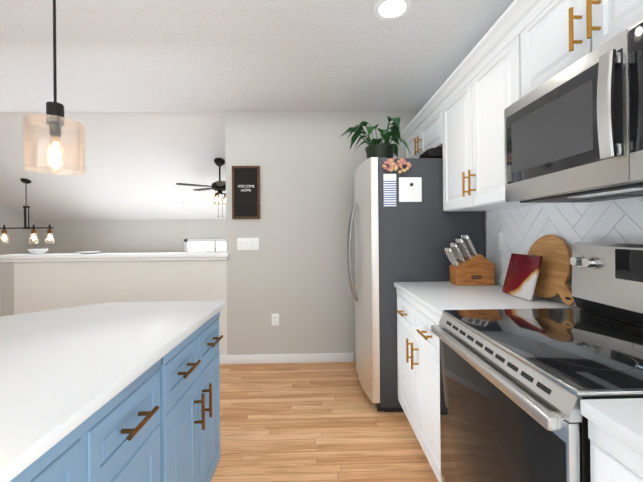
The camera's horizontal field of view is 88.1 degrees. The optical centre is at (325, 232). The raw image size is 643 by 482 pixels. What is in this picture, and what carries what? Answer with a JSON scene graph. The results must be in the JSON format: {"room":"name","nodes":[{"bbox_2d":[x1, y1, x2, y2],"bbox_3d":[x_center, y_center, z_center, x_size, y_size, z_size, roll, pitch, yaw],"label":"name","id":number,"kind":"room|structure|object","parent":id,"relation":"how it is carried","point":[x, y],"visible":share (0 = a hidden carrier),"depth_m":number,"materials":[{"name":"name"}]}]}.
{"room":"kitchen","nodes":[
{"label":"kitchen","id":0,"kind":"room"},
{"bbox_2d":[0,203,36,254],"bbox_3d":[-5.210,-0.295,1.231,0.200,3.200,9.600,0,0,-2],"label":"wall","id":1,"kind":"structure","parent":0,"point":[18,238],"depth_m":5.61,"materials":[{"name":"white paint"}]},
{"bbox_2d":[0,112,225,220],"bbox_3d":[-2.026,-0.830,4.757,6.767,1.315,3.125,0,0,-2],"label":"ceiling","id":2,"kind":"structure","parent":0,"point":[139,165],"depth_m":4.49,"materials":[{"name":"white paint"}]},
{"bbox_2d":[0,178,54,243],"bbox_3d":[-4.230,-0.305,4.707,0.749,0.916,0.117,0,0,-2],"label":"chandelier","id":3,"kind":"object","parent":2,"relation":"hanging from","point":[33,228],"visible":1,"depth_m":4.70,"materials":[{"name":"black metal"}]},
{"bbox_2d":[176,158,225,216],"bbox_3d":[-1.330,-0.585,4.338,0.992,0.760,1.033,0,0,-2],"label":"ceiling fan","id":4,"kind":"object","parent":2,"relation":"hanging from","point":[219,186],"visible":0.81,"depth_m":4.27,"materials":[{"name":"black metal"}]},
{"bbox_2d":[36,219,225,253],"bbox_3d":[-2.062,-0.321,6.219,6.767,3.200,0.200,0,0,-2],"label":"wall","id":5,"kind":"structure","parent":0,"point":[120,236],"depth_m":6.08,"materials":[{"name":"white paint"}]},
{"bbox_2d":[184,239,225,251],"bbox_3d":[-2.014,0.569,6.104,1.120,0.920,0.029,0,0,-2],"label":"window","id":6,"kind":"structure","parent":5,"relation":"in","point":[204,245],"depth_m":6.09,"materials":[{"name":"white"}]},
{"bbox_2d":[0,112,418,360],"bbox_3d":[-0.843,0.048,3.286,4.497,2.440,0.142,0,0,-2],"label":"wall","id":7,"kind":"structure","parent":0,"point":[292,271],"depth_m":3.23,"materials":[{"name":"grey paint"}]},
{"bbox_2d":[0,252,228,261],"bbox_3d":[-2.015,0.236,3.253,2.172,0.068,0.210,0,0,-2],"label":"trim","id":8,"kind":"structure","parent":7,"relation":"on","point":[73,257],"depth_m":3.16,"materials":[{"name":"white wood"}]},
{"bbox_2d":[27,249,47,253],"bbox_3d":[-2.789,0.183,3.232,0.160,0.050,0.160,0,0,-2],"label":"ceramic bowl","id":9,"kind":"object","parent":8,"relation":"on","point":[37,251],"visible":1,"depth_m":3.19,"materials":[{"name":"white ceramic"}]},
{"bbox_2d":[77,251,99,253],"bbox_3d":[-2.309,0.194,3.245,0.190,0.020,0.190,0,0,-2],"label":"ceramic dish","id":10,"kind":"object","parent":8,"relation":"on","point":[88,252],"visible":1,"depth_m":3.20,"materials":[{"name":"white ceramic"}]},
{"bbox_2d":[232,166,259,218],"bbox_3d":[-0.763,-0.390,3.211,0.267,0.513,0.024,0,0,-2],"label":"welcome sign","id":11,"kind":"object","parent":7,"relation":"attached to","point":[245,192],"visible":1,"depth_m":3.21,"materials":[{"name":"black wood"}]},
{"bbox_2d":[237,238,258,249],"bbox_3d":[-0.746,0.109,3.218,0.203,0.108,0.010,0,0,-2],"label":"switch plate","id":12,"kind":"object","parent":7,"relation":"attached to","point":[247,243],"visible":1,"depth_m":3.21,"materials":[{"name":"white plastic"}]},
{"bbox_2d":[272,314,278,325],"bbox_3d":[-0.482,0.845,3.226,0.072,0.116,0.008,0,0,-2],"label":"outlet","id":13,"kind":"object","parent":7,"relation":"attached to","point":[275,319],"visible":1,"depth_m":3.22,"materials":[{"name":"white plastic"}]},
{"bbox_2d":[219,353,353,363],"bbox_3d":[-1.399,1.230,3.198,3.360,0.086,0.014,0,0,-2],"label":"baseboard","id":14,"kind":"structure","parent":7,"relation":"attached to","point":[286,358],"depth_m":3.22,"materials":[{"name":"white wood"}]},
{"bbox_2d":[0,0,513,111],"bbox_3d":[-1.896,-1.224,-0.141,6.767,0.120,6.675,0,0,-2],"label":"ceiling","id":15,"kind":"structure","parent":0,"point":[235,56],"depth_m":2.18,"materials":[{"name":"white paint"}]},
{"bbox_2d":[23,0,85,174],"bbox_3d":[-0.960,-0.695,1.179,0.172,0.954,0.172,0,0,-2],"label":"pendant light","id":16,"kind":"object","parent":15,"relation":"hanging from","point":[54,118],"visible":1,"depth_m":1.17,"materials":[{"name":"clear glass"}]},
{"bbox_2d":[373,0,410,19],"bbox_3d":[0.354,-1.179,1.747,0.196,0.008,0.196,0,0,-2],"label":"recessed light","id":17,"kind":"object","parent":15,"relation":"in","point":[390,9],"visible":1,"depth_m":1.75,"materials":[{"name":"white plastic"}]},
{"bbox_2d":[211,361,437,481],"bbox_3d":[-1.875,1.326,-0.070,6.767,0.100,6.820,0,0,-2],"label":"floor","id":18,"kind":"structure","parent":0,"point":[308,422],"depth_m":2.11,"materials":[{"name":"brown wood"}]},
{"bbox_2d":[0,305,224,481],"bbox_3d":[-0.945,0.826,0.306,0.985,0.884,2.740,0,0,-2],"label":"kitchen island","id":19,"kind":"object","parent":18,"relation":"on","point":[116,392],"depth_m":1.00,"materials":[{"name":"blue wood"}]},
{"bbox_2d":[0,301,224,480],"bbox_3d":[-0.975,0.368,0.293,1.002,0.032,2.816,0,0,-2],"label":"island countertop","id":20,"kind":"structure","parent":19,"relation":"on","point":[56,365],"depth_m":0.94,"materials":[{"name":"white stone"}]},
{"bbox_2d":[347,157,483,411],"bbox_3d":[0.646,0.359,2.754,0.915,1.792,0.934,0,0,-2],"label":"fridge","id":21,"kind":"object","parent":18,"relation":"on","point":[407,228],"visible":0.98,"depth_m":2.31,"materials":[{"name":"grey metal"}]},
{"bbox_2d":[339,116,410,158],"bbox_3d":[0.367,-0.718,2.659,0.536,0.364,0.732,0,0,-2],"label":"potted plant","id":22,"kind":"object","parent":21,"relation":"on","point":[386,148],"visible":0.98,"depth_m":2.58,"materials":[{"name":"green plant"}]},
{"bbox_2d":[419,148,442,157],"bbox_3d":[0.821,-0.579,2.466,0.190,0.078,0.220,0,0,-2],"label":"bag","id":23,"kind":"object","parent":21,"relation":"on","point":[433,153],"visible":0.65,"depth_m":2.36,"materials":[{"name":"black"}]},
{"bbox_2d":[394,281,581,481],"bbox_3d":[0.808,0.795,1.873,0.678,0.915,0.875,0,0,-2],"label":"base cabinet","id":24,"kind":"object","parent":18,"relation":"on","point":[421,306],"visible":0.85,"depth_m":1.76,"materials":[{"name":"white wood"}]},
{"bbox_2d":[444,235,494,285],"bbox_3d":[0.938,0.174,2.173,0.294,0.324,0.111,0,0,-2],"label":"knife block","id":25,"kind":"object","parent":24,"relation":"on","point":[469,265],"visible":1,"depth_m":2.12,"materials":[{"name":"brown wood"}]},
{"bbox_2d":[502,253,542,300],"bbox_3d":[1.026,0.224,1.740,0.070,0.219,0.243,0,0,-2],"label":"cutting board","id":26,"kind":"object","parent":24,"relation":"on","point":[521,277],"visible":0.96,"depth_m":1.72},
{"bbox_2d":[527,235,574,304],"bbox_3d":[1.109,0.167,1.639,0.067,0.315,0.365,0,0,-2],"label":"round cutting board","id":27,"kind":"object","parent":24,"relation":"on","point":[555,270],"visible":0.85,"depth_m":1.60,"materials":[{"name":"brown wood"}]},
{"bbox_2d":[431,242,642,481],"bbox_3d":[0.810,0.648,1.062,0.701,1.210,0.733,0,0,-2],"label":"range","id":28,"kind":"object","parent":18,"relation":"on","point":[517,386],"visible":1,"depth_m":1.02,"materials":[{"name":"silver metal"}]},
{"bbox_2d":[588,426,642,481],"bbox_3d":[0.871,0.810,0.306,0.638,0.884,0.767,0,0,-2],"label":"base cabinet","id":29,"kind":"object","parent":18,"relation":"on","point":[609,461],"depth_m":0.63,"materials":[{"name":"white wood"}]},
{"bbox_2d":[580,398,642,461],"bbox_3d":[0.868,0.352,-0.107,0.650,0.032,1.594,0,0,-2],"label":"countertop","id":30,"kind":"structure","parent":29,"relation":"on","point":[621,419],"depth_m":0.62,"materials":[{"name":"white stone"}]},
{"bbox_2d":[484,211,485,257],"bbox_3d":[1.348,0.028,-0.056,0.300,2.440,6.670,0,0,-2],"label":"wall","id":31,"kind":"structure","parent":0,"point":[485,234],"depth_m":2.35,"materials":[{"name":"grey paint"}]},
{"bbox_2d":[404,104,439,157],"bbox_3d":[0.956,-0.756,2.794,0.310,0.266,0.944,0,0,-2],"label":"upper cabinet","id":32,"kind":"object","parent":31,"relation":"attached to","point":[426,136],"depth_m":2.65,"materials":[{"name":"white wood"}]},
{"bbox_2d":[440,24,547,211],"bbox_3d":[0.983,-0.519,1.878,0.310,0.741,0.877,0,0,-2],"label":"upper cabinet","id":33,"kind":"object","parent":31,"relation":"attached to","point":[472,119],"depth_m":1.80,"materials":[{"name":"white wood"}]},
{"bbox_2d":[486,196,642,305],"bbox_3d":[1.174,0.087,0.714,0.006,0.515,3.218,0,0,-2],"label":"tile backsplash","id":34,"kind":"structure","parent":31,"relation":"attached to","point":[523,229],"depth_m":1.60,"materials":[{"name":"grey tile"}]},
{"bbox_2d":[496,232,502,250],"bbox_3d":[1.128,0.055,2.150,0.006,0.116,0.072,0,0,-2],"label":"outlet","id":35,"kind":"object","parent":34,"relation":"attached to","point":[499,240],"visible":1,"depth_m":2.14,"materials":[{"name":"white plastic"}]},
{"bbox_2d":[516,0,642,97],"bbox_3d":[1.003,-0.722,1.068,0.310,0.336,0.735,0,0,-2],"label":"upper cabinet","id":36,"kind":"object","parent":31,"relation":"attached to","point":[521,48],"depth_m":1.19,"materials":[{"name":"white wood"}]},
{"bbox_2d":[504,18,642,202],"bbox_3d":[0.946,-0.330,1.066,0.412,0.407,0.729,0,0,-2],"label":"over-the-range microwave","id":37,"kind":"object","parent":36,"relation":"attached to","point":[574,133],"visible":1,"depth_m":1.01,"materials":[{"name":"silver metal"}]}
]}

